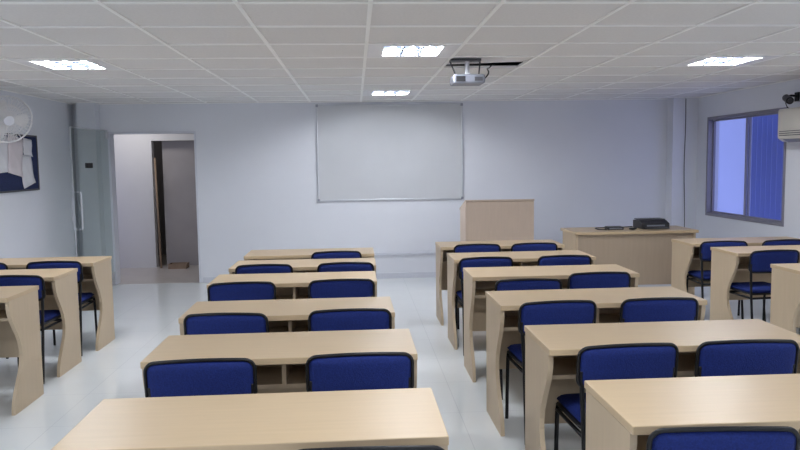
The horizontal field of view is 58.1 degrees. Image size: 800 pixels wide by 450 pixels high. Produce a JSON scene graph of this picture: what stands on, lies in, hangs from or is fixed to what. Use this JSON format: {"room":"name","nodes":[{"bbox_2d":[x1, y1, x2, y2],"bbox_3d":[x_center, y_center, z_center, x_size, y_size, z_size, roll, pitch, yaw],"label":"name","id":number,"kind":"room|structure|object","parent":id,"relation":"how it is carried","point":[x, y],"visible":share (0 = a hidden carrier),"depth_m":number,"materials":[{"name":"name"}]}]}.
{"room":"classroom","nodes":[
{"label":"classroom","id":0,"kind":"room"},
{"bbox_2d":[0,90,79,257],"bbox_3d":[-3.768,-0.004,3.058,0.150,2.600,12.050,-1,5,-3],"label":"wall","id":1,"kind":"structure","parent":0,"point":[36,223],"depth_m":8.15,"materials":[{"name":"paint"}]},
{"bbox_2d":[0,95,32,142],"bbox_3d":[-3.721,-0.991,6.753,0.429,0.438,0.313,-1,5,-3],"label":"wall fan","id":2,"kind":"object","parent":1,"relation":"attached to","point":[7,119],"visible":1,"depth_m":6.76,"materials":[{"name":"white plastic"}]},
{"bbox_2d":[0,133,39,192],"bbox_3d":[-3.958,-0.639,7.421,0.024,0.594,1.004,-1,5,-3],"label":"notice board","id":3,"kind":"object","parent":1,"relation":"attached to","point":[9,182],"visible":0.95,"depth_m":7.52,"materials":[{"name":"blue fabric"}]},
{"bbox_2d":[0,136,7,172],"bbox_3d":[-3.927,-0.698,7.116,0.014,0.374,0.298,-1,5,-3],"label":"paper sheet","id":4,"kind":"object","parent":3,"relation":"attached to","point":[3,146],"visible":0.88,"depth_m":7.15,"materials":[{"name":"white paper"}]},
{"bbox_2d":[8,134,22,176],"bbox_3d":[-3.936,-0.711,7.376,0.014,0.445,0.379,-1,5,-3],"label":"paper sheet","id":5,"kind":"object","parent":3,"relation":"attached to","point":[15,149],"visible":0.9,"depth_m":7.38,"materials":[{"name":"white paper"}]},
{"bbox_2d":[23,138,32,156],"bbox_3d":[-3.957,-0.826,7.657,0.014,0.197,0.215,-1,5,-3],"label":"paper sheet","id":6,"kind":"object","parent":3,"relation":"attached to","point":[27,143],"visible":0.98,"depth_m":7.66,"materials":[{"name":"white paper"}]},
{"bbox_2d":[22,155,35,188],"bbox_3d":[-3.957,-0.584,7.647,0.014,0.391,0.345,-1,5,-3],"label":"paper sheet","id":7,"kind":"object","parent":3,"relation":"attached to","point":[28,178],"visible":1,"depth_m":7.66,"materials":[{"name":"white paper"}]},
{"bbox_2d":[76,103,105,256],"bbox_3d":[-3.851,-0.365,9.000,0.220,2.285,0.160,-1,5,-3],"label":"wall column","id":8,"kind":"structure","parent":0,"point":[87,114],"depth_m":8.92,"materials":[{"name":"paint"}]},
{"bbox_2d":[114,134,193,267],"bbox_3d":[-3.573,-0.680,10.755,3.400,2.600,3.050,-1,5,-3],"label":"wall","id":9,"kind":"structure","parent":0,"point":[134,153],"depth_m":10.59,"materials":[{"name":"paint"}]},
{"bbox_2d":[153,141,198,265],"bbox_3d":[-3.615,-0.739,11.437,3.200,2.600,1.480,-1,5,-3],"label":"wall","id":10,"kind":"structure","parent":0,"point":[178,157],"depth_m":10.80,"materials":[{"name":"paint"}]},
{"bbox_2d":[72,99,667,282],"bbox_3d":[-0.115,-0.607,9.368,8.230,2.600,0.150,-1,5,-3],"label":"wall","id":11,"kind":"structure","parent":0,"point":[582,163],"depth_m":9.33,"materials":[{"name":"paint"}]},
{"bbox_2d":[69,127,115,285],"bbox_3d":[-3.673,-0.170,8.631,0.126,1.956,0.936,-1,5,3],"label":"door","id":12,"kind":"structure","parent":11,"relation":"in","point":[87,165],"depth_m":8.22,"materials":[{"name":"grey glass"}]},
{"bbox_2d":[108,131,200,284],"bbox_3d":[-3.114,-0.218,9.215,1.090,1.935,0.162,-1,5,-3],"label":"door frame","id":13,"kind":"structure","parent":11,"relation":"attached to","point":[111,154],"depth_m":9.14,"materials":[{"name":"plastic"}]},
{"bbox_2d":[203,272,435,282],"bbox_3d":[0.504,0.648,9.434,6.075,0.070,0.012,-1,5,-3],"label":"baseboard","id":14,"kind":"structure","parent":11,"relation":"attached to","point":[408,274],"depth_m":9.40,"materials":[{"name":"plastic"}]},
{"bbox_2d":[315,103,463,201],"bbox_3d":[-0.124,-0.933,9.250,1.884,1.234,0.029,-1,5,-3],"label":"whiteboard","id":15,"kind":"object","parent":11,"relation":"attached to","point":[366,152],"visible":1,"depth_m":9.25,"materials":[{"name":"plastic"}]},
{"bbox_2d":[374,252,435,255],"bbox_3d":[0.138,0.372,9.383,0.960,0.030,0.022,-1,5,-3],"label":"trunking","id":16,"kind":"structure","parent":11,"relation":"attached to","point":[400,253],"depth_m":9.37,"materials":[{"name":"plastic"}]},
{"bbox_2d":[0,0,799,104],"bbox_3d":[0.245,-1.071,3.292,7.930,0.020,11.900,-1,5,-3],"label":"ceiling","id":17,"kind":"structure","parent":0,"point":[166,51],"depth_m":4.86,"materials":[{"name":"tile"}]},
{"bbox_2d":[11,60,121,69],"bbox_3d":[-2.515,-1.246,5.476,0.616,0.063,0.584,-1,5,-3],"label":"ceiling light","id":18,"kind":"object","parent":17,"relation":"attached to","point":[40,64],"visible":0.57,"depth_m":5.49,"materials":[{"name":"white plastic"}]},
{"bbox_2d":[363,90,419,95],"bbox_3d":[-0.107,-1.504,8.049,0.616,0.063,0.584,-1,5,-3],"label":"ceiling light","id":19,"kind":"object","parent":17,"relation":"attached to","point":[399,92],"visible":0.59,"depth_m":8.10,"materials":[{"name":"white plastic"}]},
{"bbox_2d":[367,44,460,57],"bbox_3d":[0.081,-1.243,5.026,0.616,0.063,0.584,-1,5,-3],"label":"ceiling light","id":20,"kind":"object","parent":17,"relation":"attached to","point":[437,50],"visible":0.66,"depth_m":5.09,"materials":[{"name":"white plastic"}]},
{"bbox_2d":[449,58,492,85],"bbox_3d":[0.560,-1.210,5.629,0.313,0.254,0.590,0,5,14],"label":"projector","id":21,"kind":"object","parent":17,"relation":"hanging from","point":[467,79],"visible":0.88,"depth_m":5.42,"materials":[{"name":"grey plastic"}]},
{"bbox_2d":[456,76,465,80],"bbox_3d":[0.454,-1.092,5.373,0.070,0.040,0.004,-1,5,-3],"label":"vent","id":22,"kind":"object","parent":21,"relation":"attached to","point":[458,78],"depth_m":5.37,"materials":[{"name":"black plastic"}]},
{"bbox_2d":[671,56,780,66],"bbox_3d":[2.603,-1.344,5.787,0.616,0.063,0.584,-1,5,-3],"label":"ceiling light","id":23,"kind":"object","parent":17,"relation":"attached to","point":[704,61],"visible":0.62,"depth_m":5.79,"materials":[{"name":"white plastic"}]},
{"bbox_2d":[0,255,799,449],"bbox_3d":[-0.294,1.130,5.032,9.180,0.100,15.350,-1,5,-3],"label":"floor","id":24,"kind":"structure","parent":0,"point":[145,315],"depth_m":5.42,"materials":[{"name":"tile"}]},
{"bbox_2d":[0,263,8,358],"bbox_3d":[-3.311,0.661,5.869,0.428,0.775,0.432,-1,5,-4],"label":"chair","id":25,"kind":"object","parent":24,"relation":"on","point":[3,266],"visible":0.12,"depth_m":5.66,"materials":[{"name":"blue fabric"}]},
{"bbox_2d":[0,285,43,415],"bbox_3d":[-2.928,0.793,4.537,1.120,0.730,0.450,-1,5,-4],"label":"school desk","id":26,"kind":"object","parent":24,"relation":"on","point":[20,336],"visible":1,"depth_m":4.61,"materials":[{"name":"laminate"}]},
{"bbox_2d":[0,310,7,320],"bbox_3d":[-2.934,0.586,4.569,1.074,0.018,0.270,-1,5,-4],"label":"shelf","id":27,"kind":"object","parent":26,"relation":"attached to","point":[3,316],"depth_m":4.54,"materials":[{"name":"laminate"}]},
{"bbox_2d":[0,275,61,383],"bbox_3d":[-2.683,0.712,5.188,0.428,0.775,0.432,-1,5,-2],"label":"chair","id":28,"kind":"object","parent":24,"relation":"on","point":[46,316],"visible":0.48,"depth_m":5.00,"materials":[{"name":"blue fabric"}]},
{"bbox_2d":[0,268,81,376],"bbox_3d":[-3.026,0.725,5.330,1.120,0.730,0.450,-1,5,-4],"label":"school desk","id":29,"kind":"object","parent":24,"relation":"on","point":[61,286],"visible":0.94,"depth_m":5.38,"materials":[{"name":"laminate"}]},
{"bbox_2d":[45,289,53,297],"bbox_3d":[-3.032,0.518,5.362,1.074,0.018,0.270,-1,5,-4],"label":"shelf","id":30,"kind":"object","parent":29,"relation":"attached to","point":[49,292],"depth_m":5.32,"materials":[{"name":"laminate"}]},
{"bbox_2d":[0,256,114,350],"bbox_3d":[-3.050,0.663,6.047,1.120,0.730,0.450,-1,5,-3],"label":"school desk","id":31,"kind":"object","parent":24,"relation":"on","point":[97,270],"visible":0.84,"depth_m":6.10,"materials":[{"name":"brown wood"}]},
{"bbox_2d":[83,274,92,280],"bbox_3d":[-3.056,0.456,6.079,1.074,0.018,0.270,-1,5,-3],"label":"shelf","id":32,"kind":"object","parent":31,"relation":"attached to","point":[86,277],"depth_m":6.06,"materials":[{"name":"laminate"}]},
{"bbox_2d":[26,261,97,355],"bbox_3d":[-2.747,0.650,5.903,0.428,0.775,0.432,-1,5,-5],"label":"chair","id":33,"kind":"object","parent":24,"relation":"on","point":[83,297],"visible":0.41,"depth_m":5.73,"materials":[{"name":"blue fabric"}]},
{"bbox_2d":[154,158,161,267],"bbox_3d":[-3.554,-0.173,10.577,0.029,1.622,0.109,-5,6,-38],"label":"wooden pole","id":34,"kind":"object","parent":24,"relation":"on","point":[155,170],"visible":1,"depth_m":10.57,"materials":[{"name":"brown wood"}]},
{"bbox_2d":[168,262,188,268],"bbox_3d":[-3.259,0.598,10.609,0.260,0.070,0.200,-1,5,-3],"label":"crate","id":35,"kind":"object","parent":24,"relation":"on","point":[173,265],"visible":1,"depth_m":10.51,"materials":[{"name":"brown wood"}]},
{"bbox_2d":[143,358,257,397],"bbox_3d":[-0.782,0.878,2.983,0.428,0.775,0.432,-1,5,-5],"label":"chair","id":36,"kind":"object","parent":24,"relation":"on","point":[201,376],"visible":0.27,"depth_m":2.75,"materials":[{"name":"blue fabric"}]},
{"bbox_2d":[183,312,268,334],"bbox_3d":[-0.873,0.805,3.831,0.428,0.775,0.432,-1,5,0],"label":"chair","id":37,"kind":"object","parent":24,"relation":"on","point":[229,322],"visible":0.19,"depth_m":3.60,"materials":[{"name":"blue fabric"}]},
{"bbox_2d":[207,281,275,300],"bbox_3d":[-1.020,0.725,4.770,0.428,0.775,0.432,-1,5,-7],"label":"chair","id":38,"kind":"object","parent":24,"relation":"on","point":[246,290],"visible":0.26,"depth_m":4.54,"materials":[{"name":"blue fabric"}]},
{"bbox_2d":[51,388,448,449],"bbox_3d":[-0.424,0.957,2.269,1.110,0.730,0.450,-1,5,-4],"label":"school desk","id":39,"kind":"object","parent":24,"relation":"on","point":[407,416],"visible":1,"depth_m":2.18,"materials":[{"name":"laminate"}]},
{"bbox_2d":[235,264,292,273],"bbox_3d":[-1.019,0.656,5.559,0.428,0.775,0.432,-1,5,-4],"label":"chair","id":40,"kind":"object","parent":24,"relation":"on","point":[252,268],"visible":0.12,"depth_m":5.32,"materials":[{"name":"blue fabric"}]},
{"bbox_2d":[140,329,417,393],"bbox_3d":[-0.491,0.880,3.158,1.110,0.730,0.450,-1,5,-4],"label":"school desk","id":41,"kind":"object","parent":24,"relation":"on","point":[280,358],"visible":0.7,"depth_m":3.11,"materials":[{"name":"laminate"}]},
{"bbox_2d":[256,366,305,388],"bbox_3d":[-0.497,0.672,3.190,1.064,0.018,0.270,-1,5,-4],"label":"shelf","id":42,"kind":"object","parent":41,"relation":"attached to","point":[268,377],"depth_m":3.14,"materials":[{"name":"laminate"}]},
{"bbox_2d":[178,296,394,334],"bbox_3d":[-0.590,0.810,3.971,1.110,0.730,0.450,-1,5,-4],"label":"school desk","id":43,"kind":"object","parent":24,"relation":"on","point":[283,315],"visible":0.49,"depth_m":3.96,"materials":[{"name":"laminate"}]},
{"bbox_2d":[269,326,307,332],"bbox_3d":[-0.597,0.603,4.003,1.064,0.018,0.270,-1,5,-4],"label":"shelf","id":44,"kind":"object","parent":43,"relation":"attached to","point":[271,328],"depth_m":4.06,"materials":[{"name":"laminate"}]},
{"bbox_2d":[206,271,376,299],"bbox_3d":[-0.714,0.725,4.971,1.110,0.730,0.450,-1,5,-4],"label":"school desk","id":45,"kind":"object","parent":24,"relation":"on","point":[288,285],"visible":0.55,"depth_m":4.98,"materials":[{"name":"laminate"}]},
{"bbox_2d":[276,294,307,299],"bbox_3d":[-0.720,0.517,5.003,1.064,0.018,0.270,-1,5,-4],"label":"shelf","id":46,"kind":"object","parent":45,"relation":"attached to","point":[278,296],"depth_m":5.06,"materials":[{"name":"laminate"}]},
{"bbox_2d":[229,258,375,273],"bbox_3d":[-0.743,0.661,5.698,1.110,0.730,0.450,-1,5,-3],"label":"school desk","id":47,"kind":"object","parent":24,"relation":"on","point":[298,265],"visible":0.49,"depth_m":5.71,"materials":[{"name":"laminate"}]},
{"bbox_2d":[244,247,373,259],"bbox_3d":[-0.783,0.600,6.404,1.110,0.730,0.450,-1,5,-3],"label":"school desk","id":48,"kind":"object","parent":24,"relation":"on","point":[278,254],"visible":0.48,"depth_m":6.33,"materials":[{"name":"brown wood"}]},
{"bbox_2d":[311,251,361,258],"bbox_3d":[-0.554,0.585,6.295,0.428,0.775,0.432,-1,5,-7],"label":"chair","id":49,"kind":"object","parent":24,"relation":"on","point":[324,254],"visible":0.13,"depth_m":6.05,"materials":[{"name":"blue fabric"}]},
{"bbox_2d":[308,279,374,298],"bbox_3d":[-0.387,0.711,4.829,0.428,0.775,0.432,-1,5,-6],"label":"chair","id":50,"kind":"object","parent":24,"relation":"on","point":[327,288],"visible":0.23,"depth_m":4.59,"materials":[{"name":"blue fabric"}]},
{"bbox_2d":[317,262,373,271],"bbox_3d":[-0.413,0.643,5.606,0.428,0.775,0.432,-1,5,-3],"label":"chair","id":51,"kind":"object","parent":24,"relation":"on","point":[333,266],"visible":0.14,"depth_m":5.37,"materials":[{"name":"blue fabric"}]},
{"bbox_2d":[308,308,391,330],"bbox_3d":[-0.265,0.792,3.888,0.428,0.775,0.432,-1,5,-5],"label":"chair","id":52,"kind":"object","parent":24,"relation":"on","point":[350,318],"visible":0.21,"depth_m":3.65,"materials":[{"name":"blue fabric"}]},
{"bbox_2d":[305,352,413,391],"bbox_3d":[-0.166,0.864,3.041,0.428,0.775,0.432,-1,5,-4],"label":"chair","id":53,"kind":"object","parent":24,"relation":"on","point":[357,370],"visible":0.3,"depth_m":2.81,"materials":[{"name":"blue fabric"}]},
{"bbox_2d":[299,445,444,449],"bbox_3d":[-0.084,0.945,2.112,0.428,0.775,0.432,-1,5,-2],"label":"chair","id":54,"kind":"object","parent":24,"relation":"on","point":[399,447],"visible":1,"depth_m":1.88,"materials":[{"name":"blue fabric"}]},
{"bbox_2d":[454,244,500,328],"bbox_3d":[0.690,0.535,6.671,0.428,0.775,0.432,-1,5,-3],"label":"chair","id":55,"kind":"object","parent":24,"relation":"on","point":[463,248],"visible":0.14,"depth_m":6.43,"materials":[{"name":"blue fabric"}]},
{"bbox_2d":[455,257,512,355],"bbox_3d":[0.656,0.612,5.790,0.428,0.775,0.432,-1,5,-5],"label":"chair","id":56,"kind":"object","parent":24,"relation":"on","point":[472,261],"visible":0.35,"depth_m":5.57,"materials":[{"name":"blue fabric"}]},
{"bbox_2d":[460,199,533,240],"bbox_3d":[1.115,0.230,8.352,0.786,1.075,0.448,-1,5,-3],"label":"lectern","id":57,"kind":"object","parent":24,"relation":"on","point":[500,219],"visible":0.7,"depth_m":8.11,"materials":[{"name":"laminate"}]},
{"bbox_2d":[435,240,564,325],"bbox_3d":[0.936,0.536,6.858,1.150,0.730,0.450,-1,5,-3],"label":"school desk","id":58,"kind":"object","parent":24,"relation":"on","point":[442,248],"visible":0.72,"depth_m":6.85,"materials":[{"name":"brown wood"}]},
{"bbox_2d":[447,250,595,349],"bbox_3d":[0.993,0.610,6.003,1.150,0.730,0.450,-1,5,-4],"label":"school desk","id":59,"kind":"object","parent":24,"relation":"on","point":[520,258],"visible":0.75,"depth_m":5.97,"materials":[{"name":"laminate"}]},
{"bbox_2d":[495,278,561,399],"bbox_3d":[0.808,0.702,4.742,0.428,0.775,0.432,-1,5,-2],"label":"chair","id":60,"kind":"object","parent":24,"relation":"on","point":[525,283],"visible":0.13,"depth_m":4.50,"materials":[{"name":"blue fabric"}]},
{"bbox_2d":[511,242,557,251],"bbox_3d":[1.203,0.525,6.702,0.428,0.775,0.432,-1,5,-4],"label":"chair","id":61,"kind":"object","parent":24,"relation":"on","point":[535,246],"visible":0.08,"depth_m":6.46,"materials":[{"name":"blue fabric"}]},
{"bbox_2d":[505,300,596,441],"bbox_3d":[0.821,0.765,4.024,0.428,0.775,0.432,-1,5,-7],"label":"chair","id":62,"kind":"object","parent":24,"relation":"on","point":[554,312],"visible":0.49,"depth_m":3.80,"materials":[{"name":"blue fabric"}]},
{"bbox_2d":[463,264,639,381],"bbox_3d":[1.055,0.685,5.138,1.150,0.730,0.450,-1,5,-3],"label":"school desk","id":63,"kind":"object","parent":24,"relation":"on","point":[477,280],"visible":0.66,"depth_m":5.11,"materials":[{"name":"laminate"}]},
{"bbox_2d":[475,286,566,297],"bbox_3d":[1.049,0.478,5.170,1.104,0.018,0.270,-1,5,-3],"label":"shelf","id":64,"kind":"object","parent":63,"relation":"attached to","point":[479,290],"depth_m":5.23,"materials":[{"name":"laminate"}]},
{"bbox_2d":[537,255,591,265],"bbox_3d":[1.286,0.599,5.839,0.428,0.775,0.432,-1,5,-2],"label":"chair","id":65,"kind":"object","parent":24,"relation":"on","point":[550,260],"visible":0.14,"depth_m":5.60,"materials":[{"name":"blue fabric"}]},
{"bbox_2d":[485,286,706,435],"bbox_3d":[1.107,0.769,4.173,1.150,0.730,0.450,-1,5,-4],"label":"school desk","id":66,"kind":"object","parent":24,"relation":"on","point":[502,307],"visible":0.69,"depth_m":4.15,"materials":[{"name":"laminate"}]},
{"bbox_2d":[503,314,619,330],"bbox_3d":[1.101,0.561,4.205,1.104,0.018,0.270,-1,5,-4],"label":"shelf","id":67,"kind":"object","parent":66,"relation":"attached to","point":[510,320],"depth_m":4.20,"materials":[{"name":"laminate"}]},
{"bbox_2d":[567,271,630,288],"bbox_3d":[1.311,0.675,4.972,0.428,0.775,0.432,-1,5,-4],"label":"chair","id":68,"kind":"object","parent":24,"relation":"on","point":[607,279],"visible":0.24,"depth_m":4.74,"materials":[{"name":"blue fabric"}]},
{"bbox_2d":[554,343,678,449],"bbox_3d":[0.910,0.842,3.121,0.428,0.775,0.432,-1,5,-6],"label":"chair","id":69,"kind":"object","parent":24,"relation":"on","point":[627,360],"visible":0.53,"depth_m":2.90,"materials":[{"name":"blue fabric"}]},
{"bbox_2d":[560,226,698,294],"bbox_3d":[2.502,0.413,7.931,1.340,0.745,0.550,-1,5,-3],"label":"desk","id":70,"kind":"object","parent":24,"relation":"on","point":[646,252],"visible":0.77,"depth_m":7.70,"materials":[{"name":"brown wood"}]},
{"bbox_2d":[604,226,623,229],"bbox_3d":[2.330,0.032,7.836,0.180,0.035,0.112,-1,5,-3],"label":"power adapter","id":71,"kind":"object","parent":70,"relation":"on","point":[605,227],"visible":0.97,"depth_m":7.79,"materials":[{"name":"black plastic"}]},
{"bbox_2d":[595,226,632,229],"bbox_3d":[2.330,0.031,7.932,0.501,0.021,0.160,-4,6,-31],"label":"cable","id":72,"kind":"object","parent":70,"relation":"on","point":[624,226],"visible":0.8,"depth_m":7.92,"materials":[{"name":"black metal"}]},
{"bbox_2d":[633,218,669,228],"bbox_3d":[2.780,-0.015,7.926,0.310,0.102,0.340,-1,5,-3],"label":"printer","id":73,"kind":"object","parent":70,"relation":"on","point":[641,223],"visible":0.98,"depth_m":7.86,"materials":[{"name":"black plastic"}]},
{"bbox_2d":[646,227,668,228],"bbox_3d":[2.788,0.033,7.800,0.240,0.008,0.080,-1,5,-3],"label":"paper tray","id":74,"kind":"object","parent":73,"relation":"on","point":[646,227],"depth_m":7.80,"materials":[{"name":"black plastic"}]},
{"bbox_2d":[619,297,698,322],"bbox_3d":[1.389,0.753,4.068,0.428,0.775,0.432,-1,5,-3],"label":"chair","id":75,"kind":"object","parent":24,"relation":"on","point":[655,309],"visible":0.26,"depth_m":3.84,"materials":[{"name":"blue fabric"}]},
{"bbox_2d":[524,319,799,449],"bbox_3d":[1.181,0.848,3.260,1.150,0.730,0.450,-1,5,-3],"label":"school desk","id":76,"kind":"object","parent":24,"relation":"on","point":[551,351],"visible":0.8,"depth_m":3.24,"materials":[{"name":"laminate"}]},
{"bbox_2d":[552,354,695,378],"bbox_3d":[1.176,0.640,3.292,1.104,0.018,0.270,-1,5,-3],"label":"shelf","id":77,"kind":"object","parent":76,"relation":"attached to","point":[564,367],"depth_m":3.26,"materials":[{"name":"laminate"}]},
{"bbox_2d":[584,374,799,449],"bbox_3d":[1.245,0.922,2.395,1.150,0.730,0.450,-1,5,-3],"label":"school desk","id":78,"kind":"object","parent":24,"relation":"on","point":[621,414],"visible":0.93,"depth_m":2.33,"materials":[{"name":"laminate"}]},
{"bbox_2d":[637,429,799,449],"bbox_3d":[1.240,0.715,2.427,1.104,0.018,0.270,-1,5,-3],"label":"shelf","id":79,"kind":"object","parent":78,"relation":"attached to","point":[641,439],"depth_m":2.38,"materials":[{"name":"laminate"}]},
{"bbox_2d":[686,240,747,318],"bbox_3d":[2.900,0.506,6.645,0.428,0.775,0.432,-1,5,0],"label":"chair","id":80,"kind":"object","parent":24,"relation":"on","point":[702,275],"visible":0.45,"depth_m":6.45,"materials":[{"name":"blue fabric"}]},
{"bbox_2d":[646,426,799,449],"bbox_3d":[0.909,0.921,2.217,0.428,0.775,0.432,-1,5,0],"label":"chair","id":81,"kind":"object","parent":24,"relation":"on","point":[708,437],"visible":1,"depth_m":1.98,"materials":[{"name":"blue fabric"}]},
{"bbox_2d":[671,236,797,291],"bbox_3d":[3.232,0.506,6.838,1.160,0.730,0.450,-1,5,-3],"label":"school desk","id":82,"kind":"object","parent":24,"relation":"on","point":[685,252],"visible":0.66,"depth_m":6.86,"materials":[{"name":"brown wood"}]},
{"bbox_2d":[692,254,699,259],"bbox_3d":[3.226,0.299,6.870,1.114,0.018,0.270,-1,5,-3],"label":"shelf","id":83,"kind":"object","parent":82,"relation":"attached to","point":[695,256],"depth_m":6.76,"materials":[{"name":"laminate"}]},
{"bbox_2d":[694,339,798,376],"bbox_3d":[1.424,0.832,3.157,0.428,0.775,0.432,-1,5,-2],"label":"chair","id":84,"kind":"object","parent":24,"relation":"on","point":[747,356],"visible":0.37,"depth_m":2.93,"materials":[{"name":"blue fabric"}]},
{"bbox_2d":[710,245,799,319],"bbox_3d":[3.322,0.564,6.165,1.160,0.730,0.450,-1,5,-4],"label":"school desk","id":85,"kind":"object","parent":24,"relation":"on","point":[729,265],"visible":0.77,"depth_m":6.19,"materials":[{"name":"laminate"}]},
{"bbox_2d":[737,264,748,270],"bbox_3d":[3.316,0.356,6.197,1.114,0.018,0.270,-1,5,-4],"label":"shelf","id":86,"kind":"object","parent":85,"relation":"attached to","point":[741,267],"depth_m":6.11,"materials":[{"name":"laminate"}]},
{"bbox_2d":[729,249,799,320],"bbox_3d":[2.983,0.564,5.971,0.428,0.775,0.432,-1,5,-7],"label":"chair","id":87,"kind":"object","parent":24,"relation":"on","point":[760,261],"visible":0.7,"depth_m":5.76,"materials":[{"name":"blue fabric"}]},
{"bbox_2d":[737,239,799,321],"bbox_3d":[3.438,0.495,6.688,0.428,0.775,0.432,-1,5,-7],"label":"chair","id":88,"kind":"object","parent":24,"relation":"on","point":[778,241],"visible":0.12,"depth_m":6.45,"materials":[{"name":"blue fabric"}]},
{"bbox_2d":[770,263,799,332],"bbox_3d":[3.309,0.656,5.116,1.160,0.730,0.450,-1,5,-4],"label":"school desk","id":89,"kind":"object","parent":24,"relation":"on","point":[785,279],"visible":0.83,"depth_m":5.11,"materials":[{"name":"laminate"}]},
{"bbox_2d":[446,62,521,65],"bbox_3d":[0.240,-1.433,3.260,8.230,0.100,12.200,-1,5,-3],"label":"ceiling slab","id":90,"kind":"structure","parent":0,"point":[499,63],"depth_m":8.17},
{"bbox_2d":[665,98,698,228],"bbox_3d":[3.690,-0.509,9.449,0.330,2.285,0.180,-1,5,-3],"label":"wall pillar","id":91,"kind":"structure","parent":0,"point":[674,213],"depth_m":9.34,"materials":[{"name":"paint"}]},
{"bbox_2d":[684,103,685,226],"bbox_3d":[3.686,-0.765,9.302,0.024,1.721,0.063,-1,5,-3],"label":"hanging cord","id":92,"kind":"object","parent":91,"relation":"hanging from","point":[685,103],"visible":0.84,"depth_m":9.32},
{"bbox_2d":[696,79,799,238],"bbox_3d":[4.295,-0.160,3.548,0.150,2.600,12.050,-1,5,-3],"label":"wall","id":93,"kind":"structure","parent":0,"point":[766,97],"depth_m":8.23,"materials":[{"name":"paint"}]},
{"bbox_2d":[705,107,786,226],"bbox_3d":[3.964,-0.667,8.256,0.100,1.230,1.671,-1,5,-3],"label":"window","id":94,"kind":"structure","parent":93,"relation":"in","point":[711,121],"depth_m":8.26,"materials":[{"name":"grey metal"}]},
{"bbox_2d":[778,107,799,141],"bbox_3d":[3.903,-0.949,6.724,0.218,0.330,0.950,-1,5,-3],"label":"air conditioner","id":95,"kind":"object","parent":93,"relation":"attached to","point":[789,118],"visible":1,"depth_m":7.00,"materials":[{"name":"white plastic"}]},
{"bbox_2d":[782,92,799,107],"bbox_3d":[3.896,-1.239,7.188,0.164,0.173,0.187,-1,5,-3],"label":"security camera","id":96,"kind":"object","parent":93,"relation":"attached to","point":[786,98],"visible":0.94,"depth_m":7.17,"materials":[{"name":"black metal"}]},
{"label":"outside","id":97,"kind":"structure","parent":0,"visible":0},
{"bbox_2d":[717,114,783,219],"bbox_3d":[5.514,-1.393,12.292,0.250,5.500,8.000,-1,5,-3],"label":"wall","id":98,"kind":"structure","parent":97,"point":[767,149],"depth_m":11.18,"materials":[{"name":"blue glass"}]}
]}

